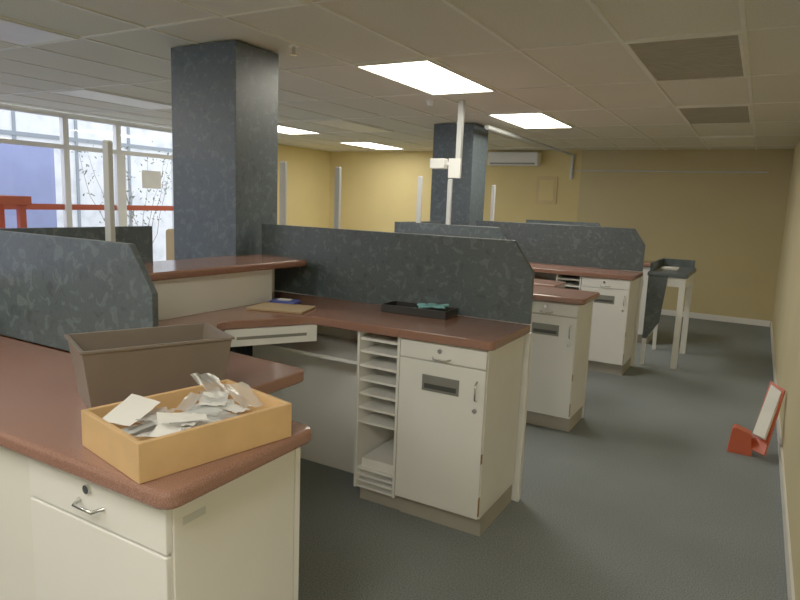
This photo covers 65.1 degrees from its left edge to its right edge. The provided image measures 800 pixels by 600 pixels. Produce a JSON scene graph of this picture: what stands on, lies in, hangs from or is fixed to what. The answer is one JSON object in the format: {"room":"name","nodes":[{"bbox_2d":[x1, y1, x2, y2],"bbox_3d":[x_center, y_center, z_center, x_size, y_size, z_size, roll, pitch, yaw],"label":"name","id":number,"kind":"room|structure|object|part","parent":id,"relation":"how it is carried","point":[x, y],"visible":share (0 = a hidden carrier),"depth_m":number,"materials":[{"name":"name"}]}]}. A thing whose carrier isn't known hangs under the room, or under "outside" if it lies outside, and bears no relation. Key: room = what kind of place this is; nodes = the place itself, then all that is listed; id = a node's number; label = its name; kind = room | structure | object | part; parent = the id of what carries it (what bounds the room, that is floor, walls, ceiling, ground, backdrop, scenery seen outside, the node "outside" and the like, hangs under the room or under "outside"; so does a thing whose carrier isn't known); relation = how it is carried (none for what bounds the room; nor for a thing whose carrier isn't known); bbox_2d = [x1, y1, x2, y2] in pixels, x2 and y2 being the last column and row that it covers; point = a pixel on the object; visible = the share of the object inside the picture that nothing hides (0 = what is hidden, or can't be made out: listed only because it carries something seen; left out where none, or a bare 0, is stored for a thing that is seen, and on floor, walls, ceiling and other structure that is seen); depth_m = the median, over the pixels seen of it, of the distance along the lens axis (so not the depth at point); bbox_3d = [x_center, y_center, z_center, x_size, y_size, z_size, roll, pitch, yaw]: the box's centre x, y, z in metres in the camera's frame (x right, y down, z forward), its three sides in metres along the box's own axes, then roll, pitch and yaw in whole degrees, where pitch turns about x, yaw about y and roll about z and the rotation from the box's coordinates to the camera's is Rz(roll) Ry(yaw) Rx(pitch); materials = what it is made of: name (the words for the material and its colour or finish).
{"room":"open-plan office","nodes":[
{"label":"open-plan office","id":0,"kind":"room"},
{"bbox_2d":[0,111,171,226],"bbox_3d":[-5.709,-3.110,15.798,0.040,4.200,13.800,7,10,29],"label":"batten","id":1,"kind":"object","parent":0,"point":[9,132],"depth_m":13.62,"materials":[{"name":"grey metal"}]},
{"bbox_2d":[277,144,329,227],"bbox_3d":[-2.605,-1.626,11.962,0.120,2.700,4.050,7,10,29],"label":"wall","id":2,"kind":"structure","parent":0,"point":[308,170],"depth_m":12.89,"materials":[{"name":"yellow paint"}]},
{"bbox_2d":[0,0,799,151],"bbox_3d":[-1.242,-1.969,5.457,8.500,0.100,13.800,7,10,29],"label":"ceiling","id":3,"kind":"structure","parent":0,"point":[431,28],"depth_m":4.55,"materials":[{"name":"tile"}]},
{"bbox_2d":[0,18,78,47],"bbox_3d":[-2.731,-1.704,3.777,0.621,0.017,1.286,7,10,29],"label":"frame","id":4,"kind":"object","parent":3,"relation":"attached to","point":[1,19],"visible":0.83,"depth_m":4.11,"materials":[{"name":"white metal"}]},
{"bbox_2d":[0,20,70,45],"bbox_3d":[-2.730,-1.706,3.776,0.585,0.011,1.250,7,10,29],"label":"diffuser","id":5,"kind":"object","parent":4,"relation":"attached to","point":[9,32],"visible":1,"depth_m":4.15,"materials":[{"name":"white plastic"}]},
{"bbox_2d":[48,89,171,109],"bbox_3d":[-3.103,-2.220,6.971,0.621,0.017,1.286,7,10,29],"label":"frame","id":6,"kind":"object","parent":3,"relation":"attached to","point":[52,92],"visible":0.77,"depth_m":6.73,"materials":[{"name":"white metal"}]},
{"bbox_2d":[56,90,171,109],"bbox_3d":[-3.103,-2.223,6.971,0.585,0.011,1.250,7,10,29],"label":"diffuser","id":7,"kind":"object","parent":6,"relation":"attached to","point":[85,94],"visible":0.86,"depth_m":6.92,"materials":[{"name":"white plastic"}]},
{"bbox_2d":[288,44,298,55],"bbox_3d":[-0.708,-1.664,4.176,0.070,0.063,0.070,7,10,29],"label":"sprinkler head","id":8,"kind":"object","parent":3,"relation":"attached to","point":[293,46],"visible":0.99,"depth_m":4.17},
{"bbox_2d":[278,125,320,133],"bbox_3d":[-1.800,-2.522,9.223,0.621,0.017,1.286,7,10,29],"label":"frame","id":9,"kind":"object","parent":3,"relation":"attached to","point":[278,125],"visible":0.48,"depth_m":9.42,"materials":[{"name":"white metal"}]},
{"bbox_2d":[278,126,313,133],"bbox_3d":[-1.800,-2.526,9.223,0.585,0.011,1.250,7,10,29],"label":"diffuser","id":10,"kind":"object","parent":9,"relation":"attached to","point":[280,128],"visible":0.43,"depth_m":9.47,"materials":[{"name":"white plastic"}]},
{"bbox_2d":[303,119,393,132],"bbox_3d":[-0.682,-2.380,8.595,0.621,0.017,1.286,7,10,29],"label":"frame","id":11,"kind":"object","parent":3,"relation":"attached to","point":[309,121],"visible":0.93,"depth_m":8.36,"materials":[{"name":"white metal"}]},
{"bbox_2d":[311,120,387,131],"bbox_3d":[-0.682,-2.383,8.595,0.585,0.011,1.250,7,10,29],"label":"diffuser","id":12,"kind":"object","parent":11,"relation":"attached to","point":[340,124],"visible":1,"depth_m":8.58,"materials":[{"name":"beige plastic"}]},
{"bbox_2d":[339,142,403,148],"bbox_3d":[-0.496,-2.825,11.476,0.621,0.017,1.286,7,10,29],"label":"frame","id":13,"kind":"object","parent":3,"relation":"attached to","point":[339,142],"visible":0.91,"depth_m":11.10,"materials":[{"name":"white metal"}]},
{"bbox_2d":[346,142,399,148],"bbox_3d":[-0.496,-2.828,11.475,0.585,0.011,1.250,7,10,29],"label":"diffuser","id":14,"kind":"object","parent":13,"relation":"attached to","point":[370,145],"visible":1,"depth_m":11.51,"materials":[{"name":"white plastic"}]},
{"bbox_2d":[0,0,799,151],"bbox_3d":[-1.245,-1.916,5.465,8.500,0.008,13.800,7,10,29],"label":"grid","id":15,"kind":"object","parent":3,"relation":"attached to","point":[591,3],"visible":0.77,"depth_m":5.04,"materials":[{"name":"white metal"}]},
{"bbox_2d":[355,59,495,94],"bbox_3d":[0.250,-1.793,5.087,0.621,0.017,1.286,7,10,29],"label":"frame","id":16,"kind":"object","parent":3,"relation":"attached to","point":[420,60],"visible":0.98,"depth_m":4.82,"materials":[{"name":"white metal"}]},
{"bbox_2d":[362,61,490,93],"bbox_3d":[0.250,-1.796,5.087,0.585,0.011,1.250,7,10,29],"label":"diffuser","id":17,"kind":"object","parent":16,"relation":"attached to","point":[427,76],"visible":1,"depth_m":5.02,"materials":[{"name":"white plastic"}]},
{"bbox_2d":[425,99,435,105],"bbox_3d":[0.300,-1.947,6.195,0.100,0.052,0.100,7,10,29],"label":"smoke detector","id":18,"kind":"object","parent":3,"relation":"attached to","point":[430,102],"visible":1,"depth_m":6.17,"materials":[{"name":"white paint"}]},
{"bbox_2d":[430,100,464,177],"bbox_3d":[0.473,-1.592,6.224,0.330,0.749,0.100,7,10,29],"label":"post","id":19,"kind":"object","parent":3,"relation":"hanging from","point":[454,168],"visible":1,"depth_m":6.18,"materials":[{"name":"metal"}]},
{"bbox_2d":[485,125,574,178],"bbox_3d":[2.023,-2.106,9.246,0.056,0.447,3.997,7,10,29],"label":"pipe","id":20,"kind":"object","parent":3,"relation":"hanging from","point":[488,127],"visible":1,"depth_m":8.90,"materials":[{"name":"metal"}]},
{"bbox_2d":[487,112,573,128],"bbox_3d":[1.554,-2.095,7.340,0.621,0.017,1.286,7,10,29],"label":"frame","id":21,"kind":"object","parent":3,"relation":"attached to","point":[570,126],"visible":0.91,"depth_m":7.04,"materials":[{"name":"white metal"}]},
{"bbox_2d":[492,113,568,127],"bbox_3d":[1.554,-2.098,7.339,0.585,0.011,1.250,7,10,29],"label":"diffuser","id":22,"kind":"object","parent":21,"relation":"attached to","point":[539,120],"visible":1,"depth_m":7.30,"materials":[{"name":"white plastic"}]},
{"bbox_2d":[624,32,746,82],"bbox_3d":[1.927,-1.579,4.145,0.621,0.017,1.286,7,10,29],"label":"ceiling vent","id":23,"kind":"object","parent":3,"relation":"in","point":[710,56],"depth_m":4.04,"materials":[{"name":"beige metal"}]},
{"bbox_2d":[676,104,751,124],"bbox_3d":[3.231,-1.882,6.398,0.621,0.017,1.286,7,10,29],"label":"ceiling vent","id":24,"kind":"object","parent":3,"relation":"in","point":[723,114],"depth_m":6.34,"materials":[{"name":"beige metal"}]},
{"bbox_2d":[700,136,754,146],"bbox_3d":[4.534,-2.185,8.650,0.621,0.017,1.286,7,10,29],"label":"frame","id":25,"kind":"object","parent":3,"relation":"attached to","point":[719,136],"visible":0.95,"depth_m":8.50,"materials":[{"name":"beige metal"}]},
{"bbox_2d":[298,315,787,599],"bbox_3d":[-1.351,0.795,5.891,8.500,0.100,13.800,7,10,29],"label":"floor","id":26,"kind":"structure","parent":0,"point":[644,497],"depth_m":3.54,"materials":[{"name":"carpet"}]},
{"bbox_2d":[0,195,31,227],"bbox_3d":[-4.457,-0.359,6.981,0.600,1.600,0.450,7,10,29],"label":"display stand","id":27,"kind":"object","parent":26,"relation":"on","point":[20,202],"visible":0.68,"depth_m":6.88,"materials":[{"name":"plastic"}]},
{"bbox_2d":[0,103,69,226],"bbox_3d":[-5.035,-1.059,7.745,0.080,2.700,1.950,7,10,29],"label":"frame","id":28,"kind":"object","parent":26,"relation":"on","point":[62,146],"visible":0.63,"depth_m":8.34,"materials":[{"name":"white paint"}]},
{"bbox_2d":[4,204,64,209],"bbox_3d":[-5.027,-1.157,7.728,0.003,0.080,1.870,7,10,29],"label":"safety stripe","id":29,"kind":"object","parent":28,"relation":"attached to","point":[33,206],"visible":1,"depth_m":8.25,"materials":[{"name":"red plastic"}]},
{"bbox_2d":[65,112,120,226],"bbox_3d":[-4.351,-1.218,8.927,0.080,2.700,0.800,7,10,29],"label":"frame","id":30,"kind":"object","parent":26,"relation":"on","point":[114,123],"visible":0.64,"depth_m":8.86,"materials":[{"name":"white paint"}]},
{"bbox_2d":[118,120,173,228],"bbox_3d":[-3.878,-1.328,9.744,0.080,2.700,1.100,7,10,29],"label":"frame","id":31,"kind":"object","parent":26,"relation":"on","point":[122,163],"visible":0.29,"depth_m":9.30,"materials":[{"name":"white paint"}]},
{"bbox_3d":[-3.878,-1.352,9.741,0.007,2.510,1.020,7,10,29],"label":"glass","id":32,"kind":"object","parent":31,"relation":"in","visible":0},
{"bbox_2d":[127,205,172,210],"bbox_3d":[-3.870,-1.426,9.726,0.003,0.080,1.020,7,10,29],"label":"safety stripe","id":33,"kind":"object","parent":32,"relation":"attached to","point":[129,207],"visible":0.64,"depth_m":9.69,"materials":[{"name":"red plastic"}]},
{"bbox_2d":[142,170,160,188],"bbox_3d":[-3.835,-1.857,9.677,0.004,0.270,0.350,7,10,29],"label":"notice","id":34,"kind":"object","parent":32,"relation":"attached to","point":[150,179],"visible":1,"depth_m":9.67,"materials":[{"name":"paper"}]},
{"bbox_2d":[0,230,311,599],"bbox_3d":[-1.212,0.570,2.162,1.980,1.510,0.649,7,10,29],"label":"workstation","id":35,"kind":"object","parent":26,"relation":"on","point":[74,526],"visible":0.77,"depth_m":1.72,"materials":[{"name":"laminate"}]},
{"bbox_3d":[-1.156,0.815,1.866,0.320,0.883,0.020,7,10,29],"label":"panel","id":36,"kind":"part","parent":35,"relation":"part of","materials":[{"name":"beige laminate"}]},
{"bbox_3d":[-1.388,-0.029,2.545,1.170,0.459,0.028,7,10,29],"label":"screen panel","id":37,"kind":"part","parent":35,"relation":"part of","materials":[{"name":"fabric"}]},
{"bbox_3d":[-0.778,0.512,1.556,0.109,0.014,0.032,7,10,29],"label":"handle","id":38,"kind":"part","parent":35,"relation":"part of","materials":[{"name":"silver metal"}]},
{"bbox_3d":[-0.766,0.500,1.575,0.542,0.121,0.019,7,10,29],"label":"drawer","id":39,"kind":"part","parent":35,"relation":"part of","materials":[{"name":"beige laminate"}]},
{"bbox_3d":[-0.783,0.932,1.642,0.542,0.740,0.019,7,10,29],"label":"door","id":40,"kind":"part","parent":35,"relation":"part of","materials":[{"name":"beige laminate"}]},
{"bbox_2d":[64,323,234,407],"bbox_3d":[-0.799,0.210,2.015,0.454,0.196,0.269,-4,11,-36],"label":"plastic bin","id":41,"kind":"object","parent":35,"relation":"on","point":[111,366],"visible":0.83,"depth_m":1.94,"materials":[{"name":"brown plastic"}]},
{"bbox_2d":[0,336,311,509],"bbox_3d":[-1.188,0.306,2.095,1.930,0.045,0.619,7,10,29],"label":"countertop","id":42,"kind":"structure","parent":35,"relation":"on","point":[41,404],"depth_m":1.67,"materials":[{"name":"laminate"}]},
{"bbox_2d":[81,379,291,483],"bbox_3d":[-0.553,0.295,1.654,0.310,0.159,0.430,10,12,41],"label":"wooden tray","id":43,"kind":"object","parent":35,"relation":"on","point":[147,438],"visible":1,"depth_m":1.58,"materials":[{"name":"brown wood"}]},
{"bbox_2d":[166,229,173,259],"bbox_3d":[-2.628,-0.208,7.601,1.000,1.250,0.700,7,10,29],"label":"seat","id":44,"kind":"object","parent":26,"relation":"on","point":[169,232],"visible":0.09,"depth_m":7.86,"materials":[{"name":"wood"}]},
{"bbox_2d":[171,40,278,259],"bbox_3d":[-1.271,-0.409,4.578,0.610,2.690,0.420,7,10,29],"label":"column","id":45,"kind":"structure","parent":26,"relation":"on","point":[224,94],"depth_m":4.30,"materials":[{"name":"laminate"}]},
{"bbox_2d":[0,140,534,536],"bbox_3d":[-0.578,0.214,3.211,1.980,1.938,1.864,7,10,29],"label":"workstation","id":46,"kind":"object","parent":26,"relation":"on","point":[427,416],"visible":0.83,"depth_m":3.50,"materials":[{"name":"laminate"}]},
{"bbox_3d":[-1.434,-0.459,3.095,0.044,0.624,0.028,7,10,29],"label":"screen post","id":47,"kind":"part","parent":46,"relation":"part of","materials":[{"name":"metal"}]},
{"bbox_2d":[0,291,530,393],"bbox_3d":[-0.563,0.161,3.174,1.930,0.045,1.828,7,10,29],"label":"countertop","id":48,"kind":"structure","parent":46,"relation":"on","point":[265,376],"depth_m":3.32,"materials":[{"name":"laminate"}]},
{"bbox_2d":[153,255,379,356],"bbox_3d":[-0.800,0.269,4.861,0.050,1.300,11.500,7,10,29],"label":"cladding","id":49,"kind":"object","parent":46,"relation":"attached to","point":[245,350],"depth_m":4.34,"materials":[{"name":"laminate"}]},
{"bbox_3d":[-1.323,-0.226,3.818,0.050,0.040,9.300,7,10,29],"label":"cap","id":50,"kind":"part","parent":49,"relation":"part of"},
{"bbox_3d":[-0.777,0.163,3.556,0.489,0.085,0.340,-3,10,-28],"label":"pencil drawer","id":51,"kind":"part","parent":46,"relation":"part of","materials":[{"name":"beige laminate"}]},
{"bbox_3d":[-0.694,0.192,3.401,0.509,0.092,0.016,-3,10,-28],"label":"pencil drawer","id":52,"kind":"part","parent":46,"relation":"part of","materials":[{"name":"white paint"}]},
{"bbox_2d":[246,302,315,313],"bbox_3d":[-0.695,0.046,3.683,0.340,0.012,0.230,4,9,12],"label":"clipboard","id":53,"kind":"object","parent":46,"relation":"on","point":[264,306],"visible":1,"depth_m":3.65,"materials":[{"name":"brown wood"}]},
{"bbox_3d":[-0.797,-0.723,4.273,0.044,0.419,0.028,7,10,29],"label":"screen post","id":54,"kind":"part","parent":46,"relation":"part of","materials":[{"name":"metal"}]},
{"bbox_2d":[270,298,300,303],"bbox_3d":[-0.710,0.010,3.879,0.165,0.020,0.100,4,9,12],"label":"wallet","id":55,"kind":"object","parent":46,"relation":"on","point":[293,301],"visible":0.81,"depth_m":3.84,"materials":[{"name":"leather"}]},
{"bbox_3d":[-0.549,0.670,4.049,1.055,0.780,0.020,7,10,29],"label":"knee panel","id":56,"kind":"part","parent":46,"relation":"part of","materials":[{"name":"white paint"}]},
{"bbox_2d":[256,334,357,364],"bbox_3d":[-0.546,0.278,3.965,1.055,0.020,0.450,7,10,29],"label":"shelf","id":57,"kind":"object","parent":46,"relation":"attached to","point":[336,347],"depth_m":3.84,"materials":[{"name":"white paint"}]},
{"bbox_3d":[-0.116,-0.200,3.949,1.970,0.459,0.028,7,10,29],"label":"screen panel","id":58,"kind":"part","parent":46,"relation":"part of","materials":[{"name":"fabric"}]},
{"bbox_2d":[381,300,457,319],"bbox_3d":[0.113,0.044,3.704,0.420,0.071,0.180,7,10,27],"label":"tray","id":59,"kind":"object","parent":46,"relation":"on","point":[430,310],"visible":1,"depth_m":3.65,"materials":[{"name":"black plastic"}]},
{"bbox_3d":[0.199,0.704,3.236,0.482,0.773,0.019,7,10,29],"label":"door","id":60,"kind":"part","parent":46,"relation":"part of","materials":[{"name":"beige laminate"}]},
{"bbox_3d":[0.204,0.300,3.152,0.109,0.014,0.032,7,10,29],"label":"handle","id":61,"kind":"part","parent":46,"relation":"part of","materials":[{"name":"silver metal"}]},
{"bbox_3d":[0.216,0.272,3.168,0.482,0.088,0.019,7,10,29],"label":"drawer","id":62,"kind":"part","parent":46,"relation":"part of","materials":[{"name":"beige laminate"}]},
{"bbox_3d":[0.372,0.453,3.076,0.010,0.109,0.031,7,10,29],"label":"handle","id":63,"kind":"part","parent":46,"relation":"part of","materials":[{"name":"silver metal"}]},
{"bbox_2d":[430,123,487,225],"bbox_3d":[0.738,-0.908,8.257,0.560,2.690,0.460,7,10,29],"label":"column","id":64,"kind":"structure","parent":26,"relation":"on","point":[468,191],"depth_m":7.95,"materials":[{"name":"laminate"}]},
{"bbox_2d":[334,167,599,431],"bbox_3d":[0.468,-0.029,5.018,1.980,1.938,1.340,7,10,29],"label":"workstation","id":65,"kind":"object","parent":26,"relation":"on","point":[561,319],"visible":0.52,"depth_m":4.79,"materials":[{"name":"laminate"}]},
{"bbox_3d":[-0.471,-0.678,4.718,0.044,0.620,0.028,7,10,29],"label":"screen post","id":66,"kind":"part","parent":65,"relation":"part of","materials":[{"name":"metal"}]},
{"bbox_3d":[0.179,-0.928,5.820,0.044,0.419,0.028,7,10,29],"label":"screen post","id":67,"kind":"part","parent":65,"relation":"part of","materials":[{"name":"metal"}]},
{"bbox_3d":[0.453,-0.457,5.725,1.170,0.459,0.028,7,10,29],"label":"screen panel","id":68,"kind":"part","parent":65,"relation":"part of","materials":[{"name":"fabric"}]},
{"bbox_3d":[1.094,0.493,4.801,0.462,0.773,0.019,7,10,29],"label":"door","id":69,"kind":"part","parent":65,"relation":"part of","materials":[{"name":"beige laminate"}]},
{"bbox_3d":[1.111,0.061,4.733,0.462,0.088,0.019,7,10,29],"label":"drawer","id":70,"kind":"part","parent":65,"relation":"part of","materials":[{"name":"beige laminate"}]},
{"bbox_2d":[533,285,599,304],"bbox_3d":[0.654,-0.122,5.276,1.930,0.045,0.619,7,10,29],"label":"countertop","id":71,"kind":"structure","parent":65,"relation":"on","point":[541,293],"depth_m":4.74,"materials":[{"name":"laminate"}]},
{"bbox_2d":[410,179,644,375],"bbox_3d":[1.291,-0.220,6.439,1.980,1.938,1.974,7,10,29],"label":"workstation","id":72,"kind":"object","parent":26,"relation":"on","point":[616,313],"visible":0.45,"depth_m":6.79,"materials":[{"name":"laminate"}]},
{"bbox_3d":[0.486,-0.880,6.254,0.044,0.624,0.028,7,10,29],"label":"screen post","id":73,"kind":"part","parent":72,"relation":"part of","materials":[{"name":"metal"}]},
{"bbox_3d":[1.117,-1.161,7.538,0.044,0.419,0.028,7,10,29],"label":"screen post","id":74,"kind":"part","parent":72,"relation":"part of","materials":[{"name":"metal"}]},
{"bbox_3d":[1.780,-0.640,7.224,1.970,0.459,0.028,7,10,29],"label":"screen panel","id":75,"kind":"part","parent":72,"relation":"part of","materials":[{"name":"fabric"}]},
{"bbox_2d":[529,263,642,287],"bbox_3d":[1.306,-0.273,6.402,1.930,0.045,1.938,7,10,29],"label":"countertop","id":76,"kind":"structure","parent":72,"relation":"on","point":[537,267],"depth_m":6.57,"materials":[{"name":"laminate"}]},
{"bbox_3d":[2.112,-0.169,6.443,0.482,0.088,0.019,7,10,29],"label":"drawer","id":77,"kind":"part","parent":72,"relation":"part of","materials":[{"name":"beige laminate"}]},
{"bbox_3d":[2.095,0.263,6.511,0.482,0.773,0.019,7,10,29],"label":"door","id":78,"kind":"part","parent":72,"relation":"part of","materials":[{"name":"beige laminate"}]},
{"bbox_2d":[526,219,653,343],"bbox_3d":[2.545,-0.302,8.652,1.980,1.510,0.649,7,10,29],"label":"workstation","id":79,"kind":"object","parent":26,"relation":"on","point":[646,267],"visible":0.09,"depth_m":8.13,"materials":[{"name":"laminate"}]},
{"bbox_3d":[2.369,-0.902,9.035,1.170,0.459,0.028,7,10,29],"label":"screen panel","id":80,"kind":"part","parent":79,"relation":"part of","materials":[{"name":"fabric"}]},
{"bbox_3d":[3.026,-0.384,8.043,0.462,0.088,0.019,7,10,29],"label":"drawer","id":81,"kind":"part","parent":79,"relation":"part of","materials":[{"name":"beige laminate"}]},
{"bbox_3d":[3.009,0.048,8.111,0.462,0.773,0.019,7,10,29],"label":"door","id":82,"kind":"part","parent":79,"relation":"part of","materials":[{"name":"beige laminate"}]},
{"bbox_2d":[643,260,652,266],"bbox_3d":[2.570,-0.567,8.585,1.930,0.045,0.619,7,10,29],"label":"countertop","id":83,"kind":"structure","parent":79,"relation":"on","point":[647,263],"depth_m":7.94,"materials":[{"name":"laminate"}]},
{"bbox_2d":[639,258,695,368],"bbox_3d":[3.123,0.123,7.282,0.410,1.140,1.000,7,10,29],"label":"side table","id":84,"kind":"object","parent":26,"relation":"on","point":[679,273],"visible":1,"depth_m":6.92,"materials":[{"name":"laminate"}]},
{"bbox_3d":[2.726,0.572,7.037,0.040,0.300,0.040,7,10,29],"label":"panel leg","id":85,"kind":"part","parent":84,"relation":"part of","materials":[{"name":"white paint"}]},
{"bbox_3d":[2.810,0.088,6.912,0.200,0.700,0.020,7,10,29],"label":"panel","id":86,"kind":"part","parent":84,"relation":"part of","materials":[{"name":"fabric"}]},
{"bbox_3d":[3.156,-0.400,7.233,0.380,0.090,0.870,7,10,29],"label":"rail","id":87,"kind":"part","parent":84,"relation":"part of","materials":[{"name":"laminate"}]},
{"bbox_2d":[727,381,785,456],"bbox_3d":[2.635,0.867,4.633,0.265,0.454,0.571,10,12,40],"label":"sign","id":88,"kind":"object","parent":26,"relation":"on","point":[742,441],"visible":1,"depth_m":4.51,"materials":[{"name":"plastic"}]},
{"bbox_2d":[329,149,794,324],"bbox_3d":[2.167,-1.392,11.657,8.740,2.700,0.120,7,10,29],"label":"wall","id":89,"kind":"structure","parent":0,"point":[732,225],"depth_m":10.34,"materials":[{"name":"paint"}]},
{"bbox_2d":[488,152,540,165],"bbox_3d":[2.067,-2.556,11.369,0.950,0.240,0.204,7,10,29],"label":"air conditioner","id":90,"kind":"object","parent":89,"relation":"attached to","point":[494,158],"visible":1,"depth_m":11.27,"materials":[{"name":"white plastic"}]},
{"bbox_2d":[535,176,557,203],"bbox_3d":[2.625,-1.966,11.232,0.380,0.480,0.019,7,10,29],"label":"frame","id":91,"kind":"object","parent":89,"relation":"attached to","point":[555,179],"visible":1,"depth_m":11.22,"materials":[{"name":"beige wood"}]},
{"bbox_2d":[539,180,553,200],"bbox_3d":[2.619,-1.964,11.223,0.260,0.360,0.004,7,10,29],"label":"panel","id":92,"kind":"object","parent":91,"relation":"in","point":[546,188],"visible":1,"depth_m":11.22,"materials":[{"name":"yellow paint"}]},
{"bbox_2d":[573,170,767,172],"bbox_3d":[4.305,-2.095,10.220,2.950,0.019,0.020,7,10,29],"label":"conduit","id":93,"kind":"object","parent":89,"relation":"attached to","point":[573,170],"visible":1,"depth_m":10.13,"materials":[{"name":"metal"}]},
{"bbox_2d":[661,309,769,326],"bbox_3d":[4.414,0.201,10.492,3.080,0.090,0.015,7,10,29],"label":"baseboard","id":94,"kind":"structure","parent":89,"relation":"attached to","point":[664,311],"depth_m":10.06,"materials":[{"name":"white paint"}]},
{"bbox_2d":[772,139,799,599],"bbox_3d":[2.438,-0.112,3.576,0.120,2.700,13.800,7,10,29],"label":"wall","id":95,"kind":"structure","parent":0,"point":[786,311],"depth_m":5.02,"materials":[{"name":"paint"}]},
{"bbox_2d":[770,321,794,599],"bbox_3d":[2.326,1.170,3.801,0.012,0.090,13.780,7,10,29],"label":"baseboard","id":96,"kind":"structure","parent":95,"relation":"attached to","point":[788,557],"depth_m":3.56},
{"label":"outside","id":97,"kind":"structure","parent":0,"visible":0},
{"bbox_3d":[-8.486,-0.398,11.838,9.680,0.100,28.000,7,10,29],"label":"ground","id":98,"kind":"structure","parent":97,"visible":0},
{"bbox_2d":[0,143,56,227],"bbox_3d":[-8.871,-0.641,5.223,0.200,2.400,12.300,7,10,29],"label":"wall","id":99,"kind":"structure","parent":98,"relation":"on","point":[24,170],"depth_m":10.02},
{"bbox_2d":[0,103,172,260],"bbox_3d":[-5.271,-4.364,16.540,0.200,6.520,15.800,7,10,29],"label":"facade","id":100,"kind":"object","parent":98,"relation":"on","point":[25,122],"visible":0.02,"depth_m":14.06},
{"bbox_2d":[72,141,172,241],"bbox_3d":[-5.637,-2.025,13.503,1.093,2.815,2.884,7,10,29],"label":"shrub","id":101,"kind":"object","parent":98,"relation":"on","point":[132,215],"visible":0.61,"depth_m":13.52,"materials":[{"name":"green plant"}]},
{"bbox_3d":[-4.351,-1.243,8.924,0.007,2.510,0.720,7,10,29],"label":"glass","id":102,"kind":"object","parent":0,"visible":0},
{"bbox_2d":[72,204,116,209],"bbox_3d":[-4.343,-1.316,8.909,0.003,0.080,0.720,7,10,29],"label":"safety stripe","id":103,"kind":"object","parent":102,"relation":"attached to","point":[74,206],"visible":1,"depth_m":8.83,"materials":[{"name":"red plastic"}]}
]}

